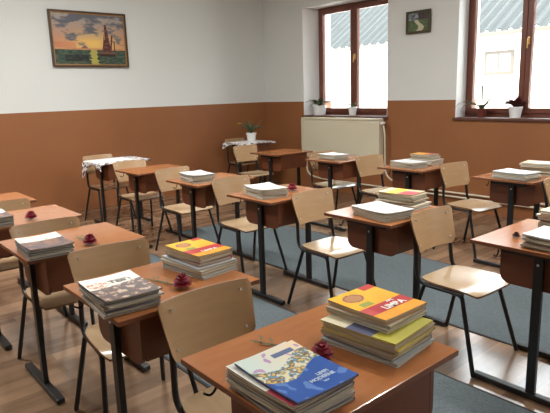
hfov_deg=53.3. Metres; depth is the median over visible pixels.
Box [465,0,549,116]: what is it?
window
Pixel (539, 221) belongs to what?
closed book
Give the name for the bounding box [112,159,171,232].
chair
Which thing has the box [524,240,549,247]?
closed book
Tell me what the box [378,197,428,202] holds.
closed book
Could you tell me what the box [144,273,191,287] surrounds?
carnation
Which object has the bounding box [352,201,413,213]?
closed book
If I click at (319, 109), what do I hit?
potted plant
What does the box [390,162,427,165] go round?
closed book
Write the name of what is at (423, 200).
closed book
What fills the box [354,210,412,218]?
closed book
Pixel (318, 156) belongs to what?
closed book
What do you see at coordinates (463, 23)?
trim
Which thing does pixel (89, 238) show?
carnation
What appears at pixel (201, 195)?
school desk
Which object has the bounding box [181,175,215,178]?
closed book
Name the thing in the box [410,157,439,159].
closed book
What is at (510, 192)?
school desk
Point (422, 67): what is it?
wall
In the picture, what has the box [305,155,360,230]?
school desk
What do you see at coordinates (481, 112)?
potted plant
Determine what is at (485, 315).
carpet runner
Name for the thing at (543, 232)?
closed book
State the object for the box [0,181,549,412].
floor
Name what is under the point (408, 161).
closed book
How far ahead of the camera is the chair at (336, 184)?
6.25 m
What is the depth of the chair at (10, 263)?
3.81 m
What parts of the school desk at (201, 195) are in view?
leg, panel, panel, leg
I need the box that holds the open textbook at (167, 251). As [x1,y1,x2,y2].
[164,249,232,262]
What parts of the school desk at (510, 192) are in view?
leg, panel, leg, panel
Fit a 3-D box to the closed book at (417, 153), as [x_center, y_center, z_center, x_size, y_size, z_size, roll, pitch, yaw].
[1.450,-0.509,5.319,0.165,0.010,0.220,-13,16,-43]
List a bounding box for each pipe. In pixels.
[306,156,543,209]
[383,125,548,205]
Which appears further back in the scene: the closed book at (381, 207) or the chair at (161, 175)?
the chair at (161, 175)
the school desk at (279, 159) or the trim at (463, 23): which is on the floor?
the school desk at (279, 159)
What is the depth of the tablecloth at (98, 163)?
6.41 m
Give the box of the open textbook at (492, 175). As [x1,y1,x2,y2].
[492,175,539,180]
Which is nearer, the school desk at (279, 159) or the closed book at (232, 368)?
the closed book at (232, 368)
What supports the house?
on the ground
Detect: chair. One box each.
[0,198,67,316]
[9,216,127,359]
[67,238,198,412]
[82,154,136,222]
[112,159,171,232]
[154,166,220,250]
[157,278,255,412]
[211,175,287,273]
[224,138,263,182]
[232,144,273,204]
[287,187,376,303]
[308,150,356,209]
[355,154,390,203]
[410,205,517,377]
[432,161,501,258]
[542,177,549,207]
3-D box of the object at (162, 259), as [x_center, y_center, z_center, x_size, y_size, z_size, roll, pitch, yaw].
[-0.326,0.231,2.327,0.280,0.011,0.193,10,16,43]
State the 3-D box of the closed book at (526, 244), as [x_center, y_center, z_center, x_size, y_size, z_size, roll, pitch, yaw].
[1.279,0.175,2.439,0.213,0.010,0.282,-11,15,-39]
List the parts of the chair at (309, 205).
leg, post, backrest, leg, post, seat, leg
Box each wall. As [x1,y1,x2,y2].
[0,0,267,211]
[262,0,549,219]
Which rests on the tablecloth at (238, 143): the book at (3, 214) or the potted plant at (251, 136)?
the potted plant at (251, 136)
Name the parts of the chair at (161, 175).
leg, post, backrest, leg, seat, leg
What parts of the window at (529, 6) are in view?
sash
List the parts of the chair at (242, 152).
backrest, seat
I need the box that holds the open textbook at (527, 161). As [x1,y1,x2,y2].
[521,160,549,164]
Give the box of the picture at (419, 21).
[406,9,430,33]
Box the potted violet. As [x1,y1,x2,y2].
[502,96,531,117]
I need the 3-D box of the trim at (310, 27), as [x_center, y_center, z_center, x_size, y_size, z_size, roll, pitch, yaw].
[1.065,-2.086,7.769,0.331,1.560,1.590,-12,15,-39]
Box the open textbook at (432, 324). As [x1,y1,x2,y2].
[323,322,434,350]
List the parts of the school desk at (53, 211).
panel, leg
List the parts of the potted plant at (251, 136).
pot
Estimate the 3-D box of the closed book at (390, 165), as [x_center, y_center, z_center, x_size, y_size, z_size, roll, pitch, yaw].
[1.255,-0.378,5.146,0.200,0.008,0.284,-8,13,-29]
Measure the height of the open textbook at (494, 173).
0.013 m
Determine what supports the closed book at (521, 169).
on the open textbook
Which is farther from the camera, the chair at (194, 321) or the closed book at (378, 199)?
the closed book at (378, 199)
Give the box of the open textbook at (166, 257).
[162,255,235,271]
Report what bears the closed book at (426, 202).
on the open textbook
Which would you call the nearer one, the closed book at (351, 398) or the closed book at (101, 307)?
the closed book at (351, 398)
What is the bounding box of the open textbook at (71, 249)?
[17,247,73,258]
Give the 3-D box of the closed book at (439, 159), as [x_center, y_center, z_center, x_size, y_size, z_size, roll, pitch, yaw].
[1.458,-0.459,5.323,0.203,0.012,0.289,-12,16,-42]
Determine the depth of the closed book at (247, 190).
3.82 m
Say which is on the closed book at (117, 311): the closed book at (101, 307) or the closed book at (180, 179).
the closed book at (101, 307)
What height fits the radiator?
0.594 m
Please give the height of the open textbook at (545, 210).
0.012 m
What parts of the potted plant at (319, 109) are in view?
pot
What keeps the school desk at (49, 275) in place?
on the floor
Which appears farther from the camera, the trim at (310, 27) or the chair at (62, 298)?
the trim at (310, 27)
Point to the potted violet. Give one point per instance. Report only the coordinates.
(515, 111)
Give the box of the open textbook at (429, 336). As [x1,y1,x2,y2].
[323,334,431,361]
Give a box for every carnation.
[25,211,36,218]
[75,233,97,243]
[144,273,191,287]
[251,335,333,359]
[286,183,297,189]
[512,232,522,236]
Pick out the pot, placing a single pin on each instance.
(514, 111)
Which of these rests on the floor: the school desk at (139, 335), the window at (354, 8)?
the school desk at (139, 335)
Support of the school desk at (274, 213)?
on the floor
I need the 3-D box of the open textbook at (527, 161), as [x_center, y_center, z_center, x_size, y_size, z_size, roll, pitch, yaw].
[2.182,-0.359,4.492,0.260,0.011,0.190,9,16,42]
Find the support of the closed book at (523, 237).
on the closed book at (524, 240)
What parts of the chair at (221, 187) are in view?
leg, post, backrest, leg, seat, leg, leg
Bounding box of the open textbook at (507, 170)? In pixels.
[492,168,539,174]
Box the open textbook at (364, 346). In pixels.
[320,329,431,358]
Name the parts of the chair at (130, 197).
leg, post, backrest, leg, seat, leg, leg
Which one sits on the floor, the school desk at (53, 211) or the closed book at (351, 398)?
the school desk at (53, 211)
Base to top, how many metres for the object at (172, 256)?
0.016 m
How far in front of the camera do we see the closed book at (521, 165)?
4.43 m
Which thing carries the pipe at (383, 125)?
attached to the wall at (422, 67)
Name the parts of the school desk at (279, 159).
leg, panel, panel, leg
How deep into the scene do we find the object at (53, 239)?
2.65 m
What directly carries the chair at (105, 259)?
on the floor
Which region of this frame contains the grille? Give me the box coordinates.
[301,117,382,120]
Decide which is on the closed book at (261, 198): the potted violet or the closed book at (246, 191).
the closed book at (246, 191)
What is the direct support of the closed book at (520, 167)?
on the closed book at (521, 168)
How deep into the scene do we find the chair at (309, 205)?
3.79 m
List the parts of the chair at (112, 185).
leg, post, backrest, leg, seat, leg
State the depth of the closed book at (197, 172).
4.70 m
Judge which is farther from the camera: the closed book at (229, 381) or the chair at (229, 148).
the chair at (229, 148)
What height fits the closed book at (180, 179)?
0.011 m
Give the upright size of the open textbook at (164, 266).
0.010 m
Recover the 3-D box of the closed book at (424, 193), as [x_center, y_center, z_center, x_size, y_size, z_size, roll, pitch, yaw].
[0.797,-0.082,3.420,0.176,0.010,0.245,-13,16,-42]
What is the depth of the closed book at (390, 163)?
5.05 m
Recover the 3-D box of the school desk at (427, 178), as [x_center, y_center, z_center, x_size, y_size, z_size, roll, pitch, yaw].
[1.377,-0.028,5.277,0.610,0.734,0.526,-12,15,-39]
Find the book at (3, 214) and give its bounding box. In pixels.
[0,209,13,218]
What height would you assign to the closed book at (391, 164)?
0.008 m
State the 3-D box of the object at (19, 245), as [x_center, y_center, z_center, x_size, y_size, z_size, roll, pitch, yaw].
[-1.123,0.180,2.656,0.202,0.017,0.275,-10,14,-35]
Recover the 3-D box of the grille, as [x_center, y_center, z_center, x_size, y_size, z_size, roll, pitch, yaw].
[0.912,-1.242,7.735,0.105,0.028,1.470,-12,15,-39]
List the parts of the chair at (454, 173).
backrest, post, leg, post, leg, seat, leg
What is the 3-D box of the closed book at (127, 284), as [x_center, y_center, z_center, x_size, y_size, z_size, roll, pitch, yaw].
[-0.561,0.287,1.972,0.202,0.015,0.275,-11,15,-37]
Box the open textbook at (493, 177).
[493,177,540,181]
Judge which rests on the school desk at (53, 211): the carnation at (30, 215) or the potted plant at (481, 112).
the carnation at (30, 215)
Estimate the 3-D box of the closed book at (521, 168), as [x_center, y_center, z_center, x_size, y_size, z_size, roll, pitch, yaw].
[2.194,-0.312,4.504,0.273,0.013,0.185,9,16,43]
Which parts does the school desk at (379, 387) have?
panel, panel, panel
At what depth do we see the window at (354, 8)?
7.85 m
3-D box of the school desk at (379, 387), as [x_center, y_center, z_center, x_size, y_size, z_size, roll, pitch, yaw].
[0.140,0.775,1.597,0.610,0.734,0.526,-12,15,-39]
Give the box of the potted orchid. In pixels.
[342,82,358,114]
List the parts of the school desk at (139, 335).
leg, panel, panel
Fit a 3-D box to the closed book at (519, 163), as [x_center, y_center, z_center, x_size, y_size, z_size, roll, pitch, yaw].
[2.175,-0.349,4.497,0.264,0.015,0.193,9,16,42]
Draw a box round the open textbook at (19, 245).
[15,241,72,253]
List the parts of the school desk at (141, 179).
leg, panel, panel, leg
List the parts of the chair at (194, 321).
post, backrest, seat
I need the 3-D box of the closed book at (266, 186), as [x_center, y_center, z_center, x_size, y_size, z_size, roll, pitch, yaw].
[-0.068,-0.141,3.933,0.210,0.020,0.290,-8,13,-28]
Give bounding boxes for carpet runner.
[150,253,536,412]
[182,224,549,351]
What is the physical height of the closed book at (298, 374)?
0.014 m
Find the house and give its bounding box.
[330,0,549,107]
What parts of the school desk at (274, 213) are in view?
leg, panel, panel, leg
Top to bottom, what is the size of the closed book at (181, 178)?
0.012 m
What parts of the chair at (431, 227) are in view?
leg, backrest, post, leg, post, leg, seat, leg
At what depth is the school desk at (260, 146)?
8.18 m
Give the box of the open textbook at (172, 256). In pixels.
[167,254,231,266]
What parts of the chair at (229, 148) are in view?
post, backrest, seat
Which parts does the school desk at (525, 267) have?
panel, leg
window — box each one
[318,0,387,114]
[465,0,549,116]
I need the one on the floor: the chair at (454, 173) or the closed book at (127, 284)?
the chair at (454, 173)
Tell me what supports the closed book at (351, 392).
on the closed book at (351, 398)
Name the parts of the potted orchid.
pot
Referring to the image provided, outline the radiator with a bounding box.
[301,117,384,155]
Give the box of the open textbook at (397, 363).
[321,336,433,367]
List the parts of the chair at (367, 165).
post, backrest, seat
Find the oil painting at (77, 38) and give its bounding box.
[47,9,128,66]
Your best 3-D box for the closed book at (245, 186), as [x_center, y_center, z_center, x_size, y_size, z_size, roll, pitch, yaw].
[-0.069,-0.131,3.932,0.199,0.020,0.285,-7,13,-26]
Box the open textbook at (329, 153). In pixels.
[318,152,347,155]
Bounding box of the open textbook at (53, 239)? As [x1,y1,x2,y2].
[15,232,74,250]
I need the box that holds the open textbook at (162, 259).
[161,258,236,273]
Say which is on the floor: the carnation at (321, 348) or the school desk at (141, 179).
the school desk at (141, 179)
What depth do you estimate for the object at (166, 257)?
2.24 m
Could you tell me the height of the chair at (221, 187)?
0.779 m
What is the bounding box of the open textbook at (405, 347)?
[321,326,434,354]
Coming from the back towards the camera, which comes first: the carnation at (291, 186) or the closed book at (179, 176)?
the closed book at (179, 176)
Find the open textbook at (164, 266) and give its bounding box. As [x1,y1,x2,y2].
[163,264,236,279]
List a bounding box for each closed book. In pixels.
[0,220,13,224]
[0,223,13,226]
[78,270,161,302]
[78,285,158,305]
[79,287,163,309]
[81,294,158,318]
[82,293,160,315]
[87,296,160,311]
[179,170,214,175]
[179,173,215,177]
[179,176,214,180]
[180,179,211,183]
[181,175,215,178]
[181,178,213,181]
[225,377,353,412]
[226,342,333,409]
[226,371,354,412]
[226,372,353,412]
[229,384,354,412]
[234,340,358,404]
[243,187,288,193]
[244,182,287,190]
[244,190,287,197]
[244,193,286,199]
[245,186,286,191]
[246,389,354,412]
[247,190,287,195]
[318,156,347,159]
[319,154,348,156]
[319,155,348,157]
[320,314,432,345]
[327,284,426,323]
[351,206,412,215]
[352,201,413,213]
[352,208,412,217]
[353,213,409,222]
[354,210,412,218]
[354,211,410,220]
[374,201,431,207]
[376,194,426,199]
[376,198,416,204]
[377,187,424,195]
[378,192,427,197]
[378,196,426,201]
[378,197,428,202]
[383,200,425,205]
[390,161,426,164]
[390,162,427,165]
[390,163,426,166]
[390,165,426,168]
[391,164,427,167]
[392,159,427,163]
[408,158,443,161]
[410,152,438,155]
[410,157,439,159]
[411,155,438,156]
[411,156,439,158]
[519,163,549,166]
[520,165,549,167]
[520,167,549,169]
[520,242,549,250]
[521,168,549,170]
[521,169,549,173]
[521,225,549,240]
[521,236,549,245]
[521,246,549,252]
[522,235,549,242]
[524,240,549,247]
[536,213,549,217]
[537,216,549,220]
[538,220,549,224]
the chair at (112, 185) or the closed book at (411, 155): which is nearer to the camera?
the closed book at (411, 155)
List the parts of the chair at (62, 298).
leg, post, leg, backrest, seat, leg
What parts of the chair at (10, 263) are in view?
seat, backrest, leg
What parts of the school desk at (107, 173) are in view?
panel, leg, panel, leg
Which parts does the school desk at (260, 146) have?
leg, panel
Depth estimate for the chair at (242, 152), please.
7.34 m
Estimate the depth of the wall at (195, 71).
7.51 m
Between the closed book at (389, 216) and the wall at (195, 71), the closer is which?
the closed book at (389, 216)
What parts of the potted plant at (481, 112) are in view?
pot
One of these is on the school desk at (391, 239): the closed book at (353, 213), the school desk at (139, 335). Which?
the closed book at (353, 213)
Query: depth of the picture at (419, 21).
6.62 m
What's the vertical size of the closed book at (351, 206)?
0.015 m
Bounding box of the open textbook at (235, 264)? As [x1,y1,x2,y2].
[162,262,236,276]
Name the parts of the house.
pane, pane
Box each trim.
[302,0,387,114]
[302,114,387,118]
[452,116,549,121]
[455,0,469,116]
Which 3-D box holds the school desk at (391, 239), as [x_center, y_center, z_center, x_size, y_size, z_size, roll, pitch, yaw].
[0.701,0.386,3.386,0.610,0.734,0.526,-12,15,-39]
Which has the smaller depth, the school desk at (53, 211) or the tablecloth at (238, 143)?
the school desk at (53, 211)
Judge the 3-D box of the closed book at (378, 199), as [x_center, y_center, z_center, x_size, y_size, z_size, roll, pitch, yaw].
[0.781,-0.044,3.425,0.244,0.008,0.182,9,16,41]
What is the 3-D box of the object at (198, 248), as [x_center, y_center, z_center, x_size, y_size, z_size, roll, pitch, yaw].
[-0.326,0.176,2.324,0.170,0.016,0.250,-12,16,-41]
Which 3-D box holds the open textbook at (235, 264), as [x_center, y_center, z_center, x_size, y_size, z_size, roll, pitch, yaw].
[-0.323,0.243,2.331,0.277,0.012,0.188,10,16,44]
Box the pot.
[508,106,522,117]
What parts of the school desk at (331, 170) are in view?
leg, panel, panel, leg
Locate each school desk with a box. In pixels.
[0,192,36,287]
[0,204,87,349]
[0,222,150,403]
[63,262,259,412]
[87,164,150,222]
[115,164,191,247]
[166,172,255,259]
[181,303,458,412]
[227,184,328,304]
[230,143,269,182]
[250,148,312,185]
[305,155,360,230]
[324,201,444,325]
[377,163,455,250]
[470,219,549,406]
[472,172,549,267]
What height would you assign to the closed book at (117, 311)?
0.011 m
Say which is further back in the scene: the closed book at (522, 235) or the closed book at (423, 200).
the closed book at (423, 200)
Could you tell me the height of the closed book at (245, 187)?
0.016 m
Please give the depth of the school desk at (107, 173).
6.30 m
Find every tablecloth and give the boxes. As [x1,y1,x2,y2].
[82,156,150,177]
[222,140,275,148]
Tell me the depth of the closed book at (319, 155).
5.83 m
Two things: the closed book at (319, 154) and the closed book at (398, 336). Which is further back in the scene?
the closed book at (319, 154)
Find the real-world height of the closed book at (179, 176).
0.013 m
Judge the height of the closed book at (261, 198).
0.008 m
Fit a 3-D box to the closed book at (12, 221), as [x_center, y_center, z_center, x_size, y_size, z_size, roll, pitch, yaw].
[-1.699,0.087,3.276,0.196,0.014,0.274,-10,15,-36]
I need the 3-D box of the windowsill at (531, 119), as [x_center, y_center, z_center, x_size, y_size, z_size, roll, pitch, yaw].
[2.714,-0.966,6.042,0.360,0.030,1.480,-12,15,-39]
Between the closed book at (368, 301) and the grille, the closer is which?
the closed book at (368, 301)
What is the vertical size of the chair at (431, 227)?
0.779 m
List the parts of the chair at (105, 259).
leg, post, leg, seat, backrest, leg, leg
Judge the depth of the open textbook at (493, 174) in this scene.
4.22 m
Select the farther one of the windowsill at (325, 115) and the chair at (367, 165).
the windowsill at (325, 115)
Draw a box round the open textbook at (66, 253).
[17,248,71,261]
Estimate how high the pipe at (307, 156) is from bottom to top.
0.344 m
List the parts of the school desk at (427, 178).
leg, panel, panel, leg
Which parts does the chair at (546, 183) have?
post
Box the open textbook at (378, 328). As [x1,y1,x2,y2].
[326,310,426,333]
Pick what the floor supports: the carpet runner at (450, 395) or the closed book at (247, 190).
the carpet runner at (450, 395)
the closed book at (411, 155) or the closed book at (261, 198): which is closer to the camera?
the closed book at (261, 198)
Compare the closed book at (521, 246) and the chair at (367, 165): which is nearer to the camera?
the closed book at (521, 246)
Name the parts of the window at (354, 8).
sash, sash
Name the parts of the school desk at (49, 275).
panel, leg, panel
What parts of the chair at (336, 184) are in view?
post, backrest, seat, leg, leg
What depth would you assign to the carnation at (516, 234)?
2.63 m
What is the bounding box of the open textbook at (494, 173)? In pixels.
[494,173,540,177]
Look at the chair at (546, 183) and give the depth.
3.98 m
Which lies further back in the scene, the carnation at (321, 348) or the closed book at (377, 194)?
the closed book at (377, 194)
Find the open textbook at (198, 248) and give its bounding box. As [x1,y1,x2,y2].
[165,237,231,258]
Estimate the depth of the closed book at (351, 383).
1.25 m
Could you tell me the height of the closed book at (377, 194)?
0.011 m
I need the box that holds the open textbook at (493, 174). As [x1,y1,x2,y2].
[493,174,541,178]
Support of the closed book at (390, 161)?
on the closed book at (390, 162)
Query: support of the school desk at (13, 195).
on the floor
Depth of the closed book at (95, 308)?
1.88 m
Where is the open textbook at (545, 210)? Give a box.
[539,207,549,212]
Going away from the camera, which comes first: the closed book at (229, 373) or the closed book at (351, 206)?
the closed book at (229, 373)
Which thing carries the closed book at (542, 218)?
on the open textbook
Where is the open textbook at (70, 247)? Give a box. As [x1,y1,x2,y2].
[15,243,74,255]
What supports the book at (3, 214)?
on the open textbook
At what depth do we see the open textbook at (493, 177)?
4.23 m
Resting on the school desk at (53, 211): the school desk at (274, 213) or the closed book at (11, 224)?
the closed book at (11, 224)
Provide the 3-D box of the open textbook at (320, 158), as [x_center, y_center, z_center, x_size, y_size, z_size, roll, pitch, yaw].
[0.640,-0.522,5.929,0.199,0.009,0.283,-8,13,-29]
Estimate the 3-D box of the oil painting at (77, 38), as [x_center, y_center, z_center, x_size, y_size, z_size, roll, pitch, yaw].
[-2.372,-2.142,7.031,1.010,0.685,0.030,-12,15,-39]
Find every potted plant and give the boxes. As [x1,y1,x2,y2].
[237,118,264,141]
[305,98,331,114]
[454,85,514,116]
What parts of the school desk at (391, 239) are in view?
leg, panel, panel, leg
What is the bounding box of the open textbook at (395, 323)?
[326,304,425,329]
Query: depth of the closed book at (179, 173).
4.59 m
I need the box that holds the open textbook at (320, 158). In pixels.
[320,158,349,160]

